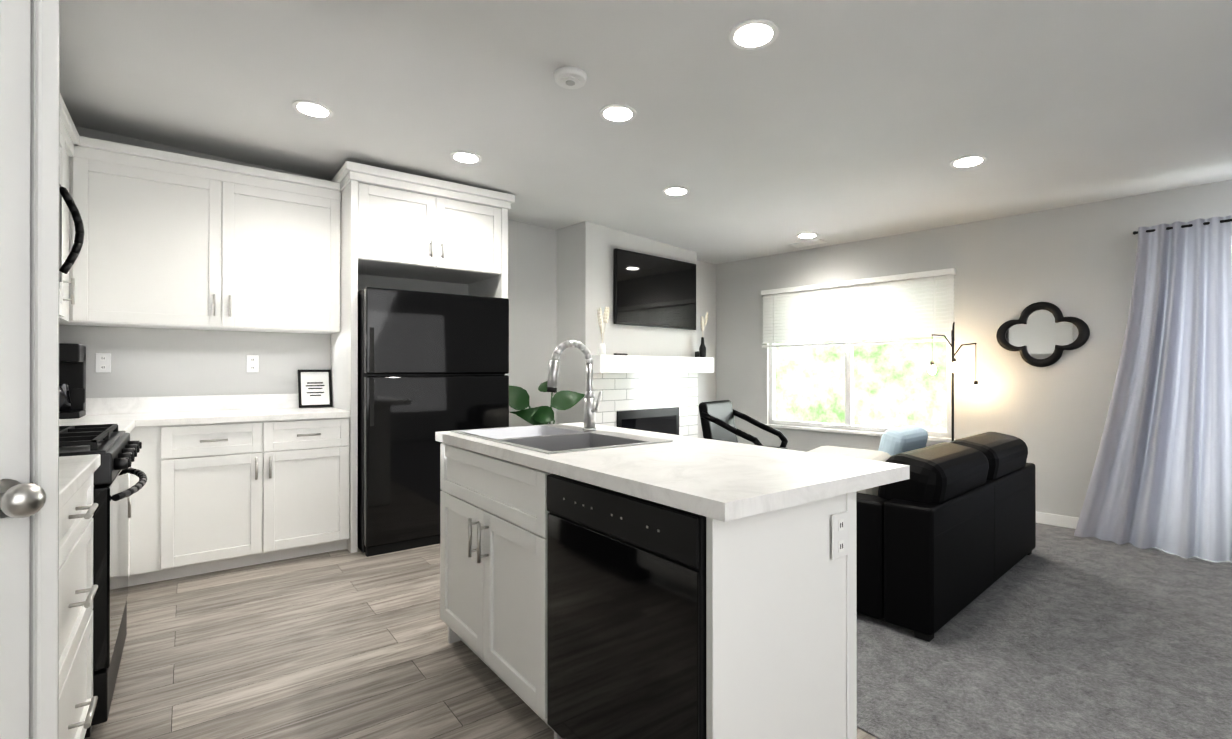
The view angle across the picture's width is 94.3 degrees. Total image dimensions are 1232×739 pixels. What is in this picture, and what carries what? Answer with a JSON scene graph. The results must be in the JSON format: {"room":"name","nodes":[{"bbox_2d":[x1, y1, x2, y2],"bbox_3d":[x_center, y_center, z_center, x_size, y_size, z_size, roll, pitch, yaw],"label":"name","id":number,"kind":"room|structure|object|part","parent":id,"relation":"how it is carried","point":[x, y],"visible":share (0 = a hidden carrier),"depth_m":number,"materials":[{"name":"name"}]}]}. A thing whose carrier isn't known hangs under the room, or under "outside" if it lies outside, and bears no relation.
{"room":"living room and kitchen","nodes":[
{"label":"living room and kitchen","id":0,"kind":"room"},
{"bbox_2d":[58,0,59,723],"bbox_3d":[-1.229,-0.196,0.541,0.115,2.740,1.102,0,0,15],"label":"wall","id":1,"kind":"structure","parent":0,"point":[58,367],"depth_m":1.06,"materials":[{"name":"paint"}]},
{"bbox_2d":[0,0,45,738],"bbox_3d":[-1.112,0.154,0.669,0.114,2.018,0.711,0,0,15],"label":"door","id":2,"kind":"structure","parent":1,"relation":"in","point":[22,499],"depth_m":0.99,"materials":[{"name":"white wood"}]},
{"bbox_2d":[29,0,58,738],"bbox_3d":[-1.154,0.120,0.663,0.061,2.110,0.812,0,0,15],"label":"door frame","id":3,"kind":"structure","parent":1,"relation":"attached to","point":[43,659],"depth_m":1.02,"materials":[{"name":"white wood"}]},
{"bbox_2d":[59,150,69,293],"bbox_3d":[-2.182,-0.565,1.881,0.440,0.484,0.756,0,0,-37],"label":"upper cabinet","id":4,"kind":"object","parent":0,"relation":"attached to","point":[64,200],"depth_m":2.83,"materials":[{"name":"white wood"}]},
{"bbox_2d":[59,185,83,288],"bbox_3d":[-2.155,-0.535,1.901,0.508,0.425,0.756,0,0,-37],"label":"microwave","id":5,"kind":"object","parent":4,"relation":"in","point":[79,228],"depth_m":2.27,"materials":[{"name":"black"}]},
{"bbox_2d":[59,294,69,321],"bbox_3d":[-2.683,-0.507,2.468,0.346,0.490,0.767,0,0,-37],"label":"upper cabinet","id":6,"kind":"object","parent":0,"relation":"attached to","point":[64,299],"depth_m":2.93,"materials":[{"name":"white wood"}]},
{"bbox_2d":[60,114,69,165],"bbox_3d":[-2.665,-0.970,2.445,0.346,0.435,0.827,0,0,-37],"label":"upper cabinet","id":7,"kind":"object","parent":0,"relation":"attached to","point":[64,134],"depth_m":2.87,"materials":[{"name":"white wood"}]},
{"bbox_2d":[70,226,77,324],"bbox_3d":[-3.004,-0.506,2.894,0.346,0.490,0.299,0,0,-37],"label":"upper cabinet","id":8,"kind":"object","parent":0,"relation":"attached to","point":[73,237],"depth_m":3.11,"materials":[{"name":"white wood"}]},
{"bbox_2d":[70,138,77,233],"bbox_3d":[-3.004,-0.969,2.895,0.346,0.435,0.299,0,0,-37],"label":"upper cabinet","id":9,"kind":"object","parent":0,"relation":"attached to","point":[73,149],"depth_m":3.11,"materials":[{"name":"white wood"}]},
{"bbox_2d":[59,126,715,437],"bbox_3d":[-0.933,-0.187,5.134,6.355,2.740,0.120,0,0,-37],"label":"wall","id":10,"kind":"structure","parent":0,"point":[154,362],"depth_m":3.99,"materials":[{"name":"paint"}]},
{"bbox_2d":[59,130,97,325],"bbox_3d":[-3.166,-0.766,3.158,0.404,1.010,0.346,0,0,-37],"label":"upper cabinet","id":11,"kind":"object","parent":10,"relation":"attached to","point":[85,144],"depth_m":3.13,"materials":[{"name":"white wood"}]},
{"bbox_2d":[95,353,110,372],"bbox_3d":[-3.081,-0.040,3.435,0.070,0.116,0.008,0,0,-37],"label":"outlet","id":12,"kind":"object","parent":10,"relation":"attached to","point":[102,362],"visible":1,"depth_m":3.43,"materials":[{"name":"white plastic"}]},
{"bbox_2d":[90,150,237,330],"bbox_3d":[-2.762,-0.723,3.462,0.732,0.925,0.346,0,0,-37],"label":"upper cabinet","id":13,"kind":"object","parent":10,"relation":"attached to","point":[156,238],"depth_m":3.34,"materials":[{"name":"white wood"}]},
{"bbox_2d":[85,394,298,413],"bbox_3d":[-2.749,0.220,3.678,1.662,0.100,0.014,0,0,-37],"label":"backsplash","id":14,"kind":"structure","parent":10,"relation":"attached to","point":[260,401],"depth_m":3.67,"materials":[{"name":"white stone"}]},
{"bbox_2d":[246,355,258,371],"bbox_3d":[-2.474,-0.039,3.892,0.070,0.116,0.008,0,0,-37],"label":"outlet","id":15,"kind":"object","parent":10,"relation":"attached to","point":[252,363],"visible":1,"depth_m":3.89,"materials":[{"name":"white plastic"}]},
{"bbox_2d":[234,178,345,337],"bbox_3d":[-2.278,-0.722,3.827,0.736,0.925,0.346,0,0,-37],"label":"upper cabinet","id":16,"kind":"object","parent":10,"relation":"attached to","point":[292,239],"depth_m":3.73,"materials":[{"name":"white wood"}]},
{"bbox_2d":[342,174,505,285],"bbox_3d":[-1.458,-0.979,4.263,1.014,0.520,0.635,0,0,-37],"label":"upper cabinet","id":17,"kind":"object","parent":10,"relation":"attached to","point":[394,229],"depth_m":3.98,"materials":[{"name":"white wood"}]},
{"bbox_2d":[84,543,876,738],"bbox_3d":[-0.403,1.226,1.206,2.720,0.100,7.030,0,0,-37],"label":"floor","id":18,"kind":"structure","parent":0,"point":[343,644],"depth_m":2.31,"materials":[{"name":"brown wood"}]},
{"bbox_2d":[58,478,97,738],"bbox_3d":[-1.640,0.740,1.294,0.603,0.870,0.816,0,0,-37],"label":"base cabinet","id":19,"kind":"object","parent":18,"relation":"on","point":[77,591],"depth_m":1.52,"materials":[{"name":"white wood"}]},
{"bbox_2d":[59,454,100,513],"bbox_3d":[-1.631,0.284,1.295,0.619,0.038,0.826,0,0,-37],"label":"countertop","id":20,"kind":"structure","parent":19,"relation":"on","point":[74,471],"depth_m":1.51,"materials":[{"name":"white stone"}]},
{"bbox_2d":[59,424,146,737],"bbox_3d":[-2.071,0.680,1.962,0.715,0.955,0.758,0,0,-37],"label":"gas range","id":21,"kind":"object","parent":18,"relation":"on","point":[114,447],"visible":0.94,"depth_m":1.88,"materials":[{"name":"black metal"}]},
{"bbox_2d":[128,434,133,586],"bbox_3d":[-2.590,0.743,2.555,0.603,0.870,0.803,0,0,-37],"label":"base cabinet","id":22,"kind":"object","parent":18,"relation":"on","point":[130,476],"depth_m":3.06,"materials":[{"name":"white wood"}]},
{"bbox_2d":[59,418,133,433],"bbox_3d":[-2.573,0.287,2.547,0.619,0.038,0.768,0,0,-37],"label":"countertop","id":23,"kind":"structure","parent":22,"relation":"on","point":[127,424],"depth_m":2.85,"materials":[{"name":"white stone"}]},
{"bbox_2d":[178,414,353,577],"bbox_3d":[-2.285,0.745,3.651,0.957,0.870,0.615,0,0,-37],"label":"base cabinet","id":24,"kind":"object","parent":18,"relation":"on","point":[250,493],"depth_m":3.41,"materials":[{"name":"white wood"}]},
{"bbox_2d":[59,406,349,425],"bbox_3d":[-2.570,0.289,3.426,1.682,0.038,0.631,0,0,-37],"label":"countertop","id":25,"kind":"structure","parent":24,"relation":"on","point":[284,413],"depth_m":3.39,"materials":[{"name":"white stone"}]},
{"bbox_2d":[59,343,85,418],"bbox_3d":[-3.101,0.063,3.183,0.225,0.410,0.250,0,0,-37],"label":"coffee maker","id":26,"kind":"object","parent":25,"relation":"on","point":[72,380],"visible":0.4,"depth_m":3.18,"materials":[{"name":"black plastic"}]},
{"bbox_2d":[298,370,331,407],"bbox_3d":[-2.148,0.135,4.082,0.210,0.267,0.072,0,0,-37],"label":"framed picture","id":27,"kind":"object","parent":25,"relation":"on","point":[314,388],"visible":0.96,"depth_m":4.08,"materials":[{"name":"black"}]},
{"bbox_2d":[358,287,508,556],"bbox_3d":[-1.396,0.332,4.177,0.984,1.700,0.752,0,0,-37],"label":"refrigerator","id":28,"kind":"object","parent":18,"relation":"on","point":[430,364],"visible":0.79,"depth_m":3.77,"materials":[{"name":"black metal"}]},
{"bbox_2d":[435,440,856,738],"bbox_3d":[-0.069,0.742,1.975,0.611,0.870,1.583,0,0,-37],"label":"kitchen island","id":29,"kind":"object","parent":18,"relation":"on","point":[597,581],"depth_m":1.45,"materials":[{"name":"white wood"}]},
{"bbox_2d":[547,474,705,738],"bbox_3d":[0.198,0.746,1.628,0.543,0.862,0.636,0,0,-37],"label":"dishwasher","id":30,"kind":"object","parent":29,"relation":"in","point":[626,572],"depth_m":1.42,"materials":[{"name":"black metal"}]},
{"bbox_2d":[435,422,909,523],"bbox_3d":[0.020,0.287,2.025,0.751,0.038,1.652,0,0,-37],"label":"island countertop","id":31,"kind":"structure","parent":29,"relation":"on","point":[731,481],"depth_m":1.54,"materials":[{"name":"white stone"}]},
{"bbox_2d":[455,424,582,439],"bbox_3d":[-0.401,0.366,2.431,0.414,0.204,0.383,0,0,-37],"label":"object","id":32,"kind":"structure","parent":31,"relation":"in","point":[546,429],"depth_m":2.59,"materials":[{"name":"white stone"}]},
{"bbox_2d":[547,340,601,430],"bbox_3d":[-0.173,0.069,2.397,0.239,0.388,0.102,0,0,-37],"label":"faucet","id":33,"kind":"object","parent":31,"relation":"on","point":[590,409],"depth_m":2.44,"materials":[{"name":"silver metal"}]},
{"bbox_2d":[503,432,650,451],"bbox_3d":[-0.157,0.366,2.106,0.414,0.204,0.382,0,0,-37],"label":"sink","id":34,"kind":"object","parent":31,"relation":"in","point":[562,441],"depth_m":2.28,"materials":[{"name":"grey metal"}]},
{"bbox_2d":[832,511,847,559],"bbox_3d":[0.580,0.429,1.478,0.070,0.115,0.008,0,0,-37],"label":"outlet","id":35,"kind":"object","parent":29,"relation":"attached to","point":[839,518],"depth_m":1.48,"materials":[{"name":"white plastic"}]},
{"bbox_2d":[556,221,697,437],"bbox_3d":[0.121,-0.185,5.744,1.540,2.740,0.593,0,0,-43],"label":"wall bump-out","id":36,"kind":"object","parent":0,"point":[666,403],"visible":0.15,"depth_m":5.29,"materials":[{"name":"paint"}]},
{"bbox_2d":[592,355,713,372],"bbox_3d":[0.376,-0.046,5.491,1.570,0.160,0.200,0,0,-43],"label":"mantel","id":37,"kind":"object","parent":36,"relation":"attached to","point":[631,364],"visible":0.85,"depth_m":5.31,"materials":[{"name":"white wood"}]},
{"bbox_2d":[597,307,609,354],"bbox_3d":[-0.117,-0.343,5.041,0.128,0.431,0.090,0,0,-43],"label":"vase","id":38,"kind":"object","parent":37,"relation":"on","point":[602,349],"visible":1,"depth_m":5.01,"materials":[{"name":"white ceramic"}]},
{"bbox_2d":[699,312,707,356],"bbox_3d":[0.919,-0.364,5.996,0.104,0.476,0.070,0,0,-43],"label":"vase","id":39,"kind":"object","parent":37,"relation":"on","point":[702,349],"visible":1,"depth_m":5.98,"materials":[{"name":"black glass"}]},
{"bbox_2d":[614,248,695,329],"bbox_3d":[0.406,-0.761,5.621,1.150,0.690,0.051,0,0,-43],"label":"tv","id":40,"kind":"object","parent":36,"relation":"attached to","point":[652,291],"visible":0.98,"depth_m":5.55,"materials":[{"name":"black"}]},
{"bbox_2d":[60,0,1231,263],"bbox_3d":[1.295,-1.372,2.490,6.972,0.365,7.030,0,0,-37],"label":"ceiling","id":41,"kind":"structure","parent":0,"point":[832,122],"depth_m":2.86,"materials":[{"name":"paint"}]},
{"bbox_2d":[292,100,332,118],"bbox_3d":[-1.624,-1.392,3.064,0.196,0.007,0.196,3,-2,-37],"label":"recessed light","id":42,"kind":"object","parent":41,"relation":"in","point":[312,109],"visible":1,"depth_m":3.05,"materials":[{"name":"white plastic"}]},
{"bbox_2d":[450,151,481,163],"bbox_3d":[-0.961,-1.357,3.664,0.196,0.007,0.196,3,-2,-37],"label":"recessed light","id":43,"kind":"object","parent":41,"relation":"in","point":[466,157],"visible":1,"depth_m":3.65,"materials":[{"name":"white plastic"}]},
{"bbox_2d":[554,66,586,88],"bbox_3d":[-0.211,-1.345,2.651,0.156,0.036,0.156,3,-2,-37],"label":"smoke detector","id":44,"kind":"object","parent":41,"relation":"attached to","point":[568,77],"visible":1,"depth_m":2.62,"materials":[{"name":"white plastic"}]},
{"bbox_2d":[599,104,636,122],"bbox_3d":[0.010,-1.344,3.005,0.196,0.007,0.196,3,-2,-37],"label":"recessed light","id":45,"kind":"object","parent":41,"relation":"in","point":[618,113],"visible":1,"depth_m":2.99,"materials":[{"name":"white plastic"}]},
{"bbox_2d":[663,186,689,195],"bbox_3d":[0.440,-1.302,4.180,0.196,0.007,0.196,3,-2,-37],"label":"recessed light","id":46,"kind":"object","parent":41,"relation":"in","point":[676,191],"visible":1,"depth_m":4.17,"materials":[{"name":"white plastic"}]},
{"bbox_2d":[729,19,778,49],"bbox_3d":[0.554,-1.345,2.300,0.196,0.007,0.196,3,-2,-37],"label":"recessed light","id":47,"kind":"object","parent":41,"relation":"in","point":[752,34],"visible":1,"depth_m":2.29,"materials":[{"name":"white plastic"}]},
{"bbox_2d":[796,233,818,238],"bbox_3d":[1.766,-1.234,5.278,0.196,0.007,0.196,3,-2,-37],"label":"recessed light","id":48,"kind":"object","parent":41,"relation":"in","point":[807,235],"visible":0.98,"depth_m":5.26,"materials":[{"name":"white plastic"}]},
{"bbox_2d":[789,239,826,247],"bbox_3d":[1.862,-1.224,5.551,0.160,0.015,0.320,0,0,-43],"label":"ceiling vent","id":49,"kind":"object","parent":41,"relation":"in","point":[808,243],"visible":1,"depth_m":5.53,"materials":[{"name":"white plastic"}]},
{"bbox_2d":[950,155,986,167],"bbox_3d":[2.150,-1.267,3.489,0.196,0.007,0.196,3,-2,-37],"label":"recessed light","id":50,"kind":"object","parent":41,"relation":"in","point":[968,161],"visible":1,"depth_m":3.48,"materials":[{"name":"white plastic"}]},
{"bbox_2d":[716,180,1231,517],"bbox_3d":[3.526,-0.189,4.175,0.120,2.740,7.426,0,0,-43],"label":"wall","id":51,"kind":"structure","parent":0,"point":[1078,261],"depth_m":4.50,"materials":[{"name":"paint"}]},
{"bbox_2d":[765,236,1231,441],"bbox_3d":[3.292,0.162,4.383,0.120,2.040,4.900,0,0,-43],"label":"window","id":52,"kind":"structure","parent":51,"relation":"in","point":[848,427],"depth_m":5.52,"materials":[{"name":"white plastic"}]},
{"bbox_2d":[761,268,955,347],"bbox_3d":[2.206,-0.541,5.464,0.056,0.610,1.860,0,0,-43],"label":"window blinds","id":53,"kind":"object","parent":52,"relation":"attached to","point":[914,305],"visible":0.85,"depth_m":5.34,"materials":[{"name":"white"}]},
{"bbox_2d":[996,302,1089,366],"bbox_3d":[3.242,-0.268,4.365,0.032,0.500,0.580,0,0,-43],"label":"mirror","id":54,"kind":"object","parent":51,"relation":"attached to","point":[1041,334],"visible":1,"depth_m":4.36,"materials":[{"name":"black mirror"}]},
{"bbox_2d":[1036,511,1078,528],"bbox_3d":[3.580,1.136,4.015,0.013,0.090,7.124,0,0,-43],"label":"baseboard","id":55,"kind":"structure","parent":51,"relation":"attached to","point":[1057,520],"depth_m":4.30,"materials":[{"name":"white wood"}]},
{"bbox_2d":[1074,215,1231,561],"bbox_3d":[4.128,0.109,3.197,0.555,2.118,2.418,0,0,-37],"label":"curtains","id":56,"kind":"object","parent":51,"relation":"attached to","point":[1161,477],"visible":1,"depth_m":3.68,"materials":[{"name":"grey fabric"}]},
{"bbox_3d":[4.272,-0.920,3.133,0.197,0.022,2.131,0,0,-43],"label":"rod","id":57,"kind":"part","parent":56,"relation":"part of","materials":[{"name":"black metal"}]},
{"bbox_2d":[857,523,1231,738],"bbox_3d":[2.342,1.227,3.272,4.152,0.106,7.030,0,0,-37],"label":"floor carpet","id":58,"kind":"object","parent":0,"point":[1058,632],"visible":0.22,"depth_m":2.33,"materials":[{"name":"grey carpet"}]},
{"bbox_2d":[509,381,584,424],"bbox_3d":[-0.622,0.632,4.764,0.750,1.085,0.495,0,0,-37],"label":"potted plant","id":59,"kind":"object","parent":58,"relation":"on","point":[539,415],"visible":0.33,"depth_m":4.72,"materials":[{"name":"green plant"}]},
{"bbox_2d":[699,400,787,448],"bbox_3d":[1.122,0.729,4.994,0.622,0.892,0.632,0,0,35],"label":"armchair","id":60,"kind":"object","parent":58,"relation":"on","point":[717,420],"visible":0.56,"depth_m":5.04,"materials":[{"name":"black"}]},
{"bbox_2d":[856,432,1035,641],"bbox_3d":[1.699,0.785,3.381,1.810,0.773,0.931,0,0,-42],"label":"sofa","id":61,"kind":"object","parent":58,"relation":"on","point":[946,532],"visible":0.67,"depth_m":2.64,"materials":[{"name":"black leather"}]},
{"bbox_2d":[808,446,890,495],"bbox_3d":[1.236,0.566,3.082,0.339,0.268,0.450,0,0,-42],"label":"pillow","id":62,"kind":"object","parent":61,"relation":"on","point":[874,455],"visible":0.17,"depth_m":3.00,"materials":[{"name":"white fabric"}]},
{"bbox_2d":[878,425,927,455],"bbox_3d":[1.640,0.514,3.305,0.420,0.366,0.191,0,0,-42],"label":"pillow","id":63,"kind":"object","parent":61,"relation":"on","point":[895,441],"visible":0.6,"depth_m":3.17,"materials":[{"name":"blue fabric"}]},
{"bbox_2d":[928,322,979,440],"bbox_3d":[2.716,0.401,4.626,0.312,1.547,0.364,0,0,-43],"label":"floor lamp","id":64,"kind":"object","parent":58,"relation":"on","point":[954,367],"visible":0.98,"depth_m":4.64,"materials":[{"name":"black metal"}]},
{"label":"outside","id":65,"kind":"structure","parent":0,"visible":0},
{"bbox_2d":[776,246,1231,431],"bbox_3d":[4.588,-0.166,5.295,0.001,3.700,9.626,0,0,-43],"label":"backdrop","id":66,"kind":"structure","parent":65,"point":[896,385],"depth_m":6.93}
]}

